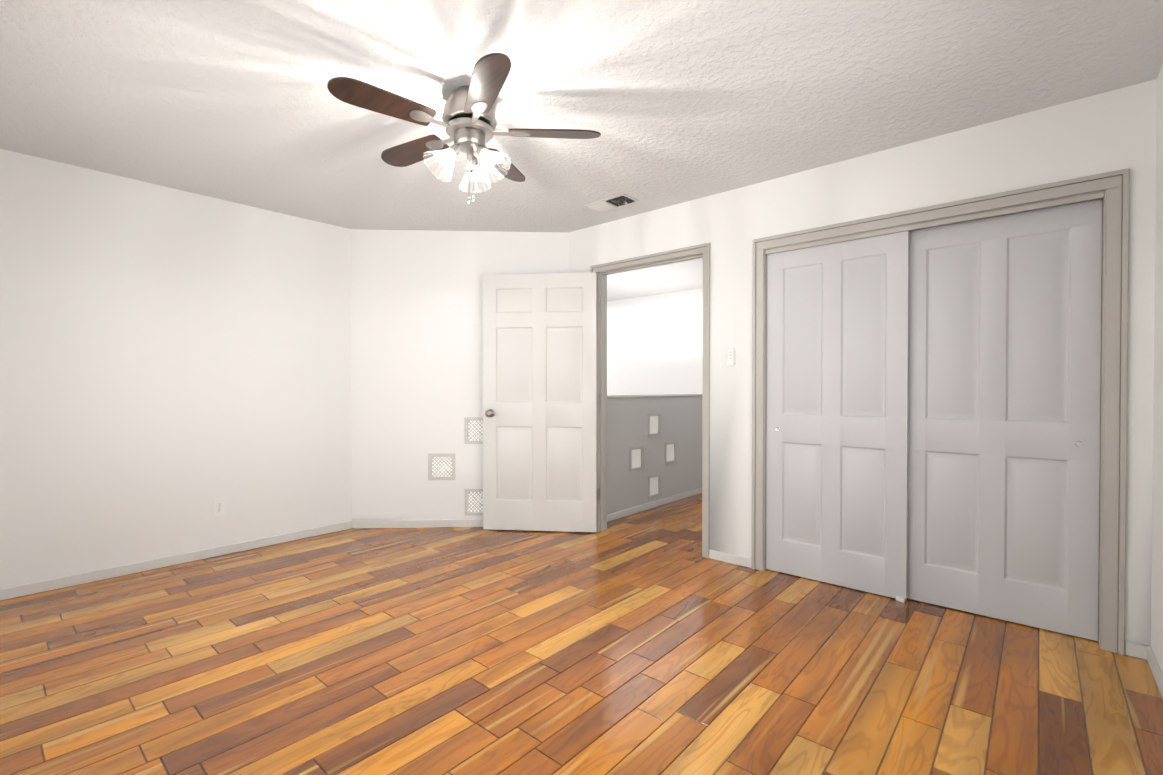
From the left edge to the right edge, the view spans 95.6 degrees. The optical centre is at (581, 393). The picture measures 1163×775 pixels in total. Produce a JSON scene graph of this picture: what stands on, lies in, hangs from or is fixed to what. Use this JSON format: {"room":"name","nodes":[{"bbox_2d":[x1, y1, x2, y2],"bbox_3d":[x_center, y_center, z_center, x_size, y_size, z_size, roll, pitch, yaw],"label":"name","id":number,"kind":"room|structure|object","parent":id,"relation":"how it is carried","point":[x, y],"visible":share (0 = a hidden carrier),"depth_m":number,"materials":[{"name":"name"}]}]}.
{"room":"empty bedroom","nodes":[
{"label":"empty bedroom","id":0,"kind":"room"},
{"bbox_2d":[0,149,351,588],"bbox_3d":[-2.749,-0.104,3.391,0.120,2.440,2.522,0,1,41],"label":"wall","id":1,"kind":"structure","parent":0,"point":[174,363],"depth_m":3.36,"materials":[{"name":"white paint"}]},
{"bbox_2d":[0,521,351,600],"bbox_3d":[-2.648,1.085,3.416,0.016,0.062,2.380,0,1,41],"label":"baseboard","id":2,"kind":"structure","parent":1,"relation":"attached to","point":[57,583],"depth_m":3.36,"materials":[{"name":"white paint"}]},
{"bbox_2d":[213,498,224,516],"bbox_3d":[-2.481,0.782,3.611,0.008,0.115,0.070,0,1,41],"label":"duplex electrical outlet","id":3,"kind":"object","parent":1,"relation":"attached to","point":[218,507],"visible":1,"depth_m":3.61,"materials":[{"name":"white plastic"}]},
{"bbox_2d":[351,229,568,520],"bbox_3d":[-0.994,-0.114,4.407,1.875,2.440,0.120,0,1,-3],"label":"wall","id":4,"kind":"structure","parent":0,"point":[417,342],"depth_m":4.33,"materials":[{"name":"white paint"}]},
{"bbox_2d":[352,519,482,528],"bbox_3d":[-0.887,1.076,4.266,1.499,0.062,1.232,0,1,41],"label":"baseboard","id":5,"kind":"structure","parent":4,"relation":"attached to","point":[466,522],"depth_m":4.33,"materials":[{"name":"white paint"}]},
{"bbox_2d":[428,453,454,479],"bbox_3d":[-1.153,0.608,4.369,0.220,0.220,0.055,0,1,-3],"label":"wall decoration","id":6,"kind":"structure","parent":4,"relation":"in","point":[441,466],"depth_m":4.35,"materials":[{"name":"grey"}]},
{"bbox_2d":[464,417,482,443],"bbox_3d":[-0.857,0.311,4.381,0.220,0.220,0.055,0,1,-3],"label":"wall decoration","id":7,"kind":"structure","parent":4,"relation":"in","point":[473,430],"depth_m":4.37,"materials":[{"name":"grey"}]},
{"bbox_2d":[465,489,482,515],"bbox_3d":[-0.857,0.902,4.387,0.220,0.220,0.055,0,1,-3],"label":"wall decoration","id":8,"kind":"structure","parent":4,"relation":"in","point":[473,502],"depth_m":4.37,"materials":[{"name":"grey"}]},
{"bbox_2d":[0,493,1162,774],"bbox_3d":[-0.350,1.158,4.167,7.202,0.100,6.880,0,1,41],"label":"floor","id":9,"kind":"structure","parent":0,"point":[650,641],"depth_m":2.14,"materials":[{"name":"brown wood"}]},
{"bbox_2d":[896,596,904,602],"bbox_3d":[1.746,1.107,2.873,0.040,0.031,0.110,0,1,41],"label":"floor guide","id":10,"kind":"object","parent":9,"relation":"on","point":[900,599],"visible":0.4,"depth_m":2.83,"materials":[{"name":"white plastic"}]},
{"bbox_2d":[0,0,1162,300],"bbox_3d":[-0.388,-1.382,4.174,7.102,0.100,6.880,0,1,41],"label":"ceiling","id":11,"kind":"structure","parent":0,"point":[672,102],"depth_m":2.27,"materials":[{"name":"white paint"}]},
{"bbox_2d":[327,53,600,203],"bbox_3d":[-0.526,-1.064,2.314,1.087,0.499,1.092,0,1,41],"label":"ceiling fan","id":12,"kind":"object","parent":11,"relation":"hanging from","point":[469,122],"visible":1,"depth_m":2.23,"materials":[{"name":"brown wood"}]},
{"bbox_2d":[584,193,638,211],"bbox_3d":[0.207,-1.318,3.679,0.348,0.018,0.175,0,1,41],"label":"ceiling vent","id":13,"kind":"object","parent":11,"relation":"in","point":[623,199],"visible":1,"depth_m":3.65,"materials":[{"name":"white metal"}]},
{"bbox_2d":[607,288,702,394],"bbox_3d":[1.139,-0.143,7.298,5.230,2.440,0.120,0,1,41],"label":"wall","id":14,"kind":"structure","parent":0,"point":[654,344],"depth_m":7.30,"materials":[{"name":"white paint"}]},
{"bbox_2d":[607,395,702,514],"bbox_3d":[0.980,0.562,5.489,0.120,1.066,2.830,0,1,41],"label":"wall","id":15,"kind":"structure","parent":0,"point":[627,422],"depth_m":5.02,"materials":[{"name":"grey paint"}]},
{"bbox_2d":[630,446,643,471],"bbox_3d":[0.491,0.603,4.869,0.055,0.220,0.220,0,1,41],"label":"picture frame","id":16,"kind":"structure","parent":15,"relation":"in","point":[636,458],"depth_m":4.87,"materials":[{"name":"grey paint"}]},
{"bbox_2d":[648,413,660,436],"bbox_3d":[0.686,0.304,5.090,0.055,0.220,0.220,0,1,41],"label":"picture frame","id":17,"kind":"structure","parent":15,"relation":"in","point":[654,424],"depth_m":5.09,"materials":[{"name":"grey paint"}]},
{"bbox_2d":[648,473,660,498],"bbox_3d":[0.686,0.895,5.096,0.055,0.220,0.220,0,1,41],"label":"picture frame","id":18,"kind":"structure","parent":15,"relation":"in","point":[654,486],"depth_m":5.09,"materials":[{"name":"grey paint"}]},
{"bbox_2d":[607,487,701,521],"bbox_3d":[1.032,1.065,5.451,0.016,0.062,2.834,0,1,41],"label":"baseboard","id":19,"kind":"structure","parent":15,"relation":"attached to","point":[613,516],"depth_m":5.02,"materials":[{"name":"white paint"}]},
{"bbox_2d":[607,393,702,397],"bbox_3d":[0.980,0.019,5.484,0.150,0.020,2.830,0,1,41],"label":"trim","id":20,"kind":"structure","parent":15,"relation":"on","point":[651,395],"depth_m":5.04,"materials":[{"name":"white paint"}]},
{"bbox_2d":[665,441,676,464],"bbox_3d":[0.880,0.599,5.318,0.055,0.220,0.220,0,1,41],"label":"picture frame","id":21,"kind":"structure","parent":15,"relation":"in","point":[670,452],"depth_m":5.32,"materials":[{"name":"grey paint"}]},
{"bbox_2d":[569,79,1156,645],"bbox_3d":[1.234,-0.103,3.309,3.441,2.440,0.120,0,1,41],"label":"wall","id":22,"kind":"structure","parent":0,"point":[1109,131],"depth_m":2.78,"materials":[{"name":"white paint"}]},
{"bbox_2d":[483,272,596,531],"bbox_3d":[-0.336,0.075,4.211,0.918,2.046,0.173,0,1,6],"label":"entry door","id":23,"kind":"structure","parent":22,"relation":"in","point":[539,402],"depth_m":4.19,"materials":[{"name":"white paint"}]},
{"bbox_2d":[590,243,709,558],"bbox_3d":[0.514,0.052,3.936,1.042,2.124,0.160,0,1,41],"label":"door frame","id":24,"kind":"structure","parent":22,"relation":"attached to","point":[700,248],"depth_m":3.91,"materials":[{"name":"grey paint"}]},
{"bbox_2d":[709,549,751,567],"bbox_3d":[0.975,1.084,3.457,0.299,0.062,0.012,0,1,41],"label":"baseboard","id":25,"kind":"structure","parent":22,"relation":"attached to","point":[713,554],"depth_m":3.45,"materials":[{"name":"white paint"}]},
{"bbox_2d":[727,348,734,365],"bbox_3d":[0.976,-0.235,3.436,0.048,0.113,0.024,0,1,41],"label":"light switch","id":26,"kind":"object","parent":22,"relation":"attached to","point":[731,357],"visible":1,"depth_m":3.43,"materials":[{"name":"white plastic"}]},
{"bbox_2d":[766,231,909,600],"bbox_3d":[1.465,0.118,3.084,0.764,1.990,0.037,0,1,41],"label":"closet door","id":27,"kind":"structure","parent":22,"relation":"in","point":[837,413],"depth_m":3.04,"materials":[{"name":"grey paint"}]},
{"bbox_2d":[752,168,1129,654],"bbox_3d":[1.758,0.106,2.856,1.549,2.030,0.120,0,1,41],"label":"door frame","id":28,"kind":"structure","parent":22,"relation":"attached to","point":[1085,197],"depth_m":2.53,"materials":[{"name":"grey paint"}]},
{"bbox_2d":[907,199,1101,640],"bbox_3d":[2.053,0.123,2.633,0.764,1.990,0.037,0,1,41],"label":"closet door","id":29,"kind":"structure","parent":22,"relation":"in","point":[1004,408],"depth_m":2.58,"materials":[{"name":"grey paint"}]},
{"bbox_2d":[1151,64,1162,673],"bbox_3d":[1.219,-0.078,0.759,0.120,2.440,3.750,0,1,41],"label":"wall","id":30,"kind":"structure","parent":0,"point":[1157,579],"depth_m":2.13,"materials":[{"name":"white paint"}]},
{"bbox_2d":[1128,641,1162,698],"bbox_3d":[1.208,1.110,0.878,0.046,0.062,3.603,0,1,41],"label":"baseboard","id":31,"kind":"structure","parent":30,"relation":"attached to","point":[1138,650],"depth_m":2.19,"materials":[{"name":"white paint"}]}
]}

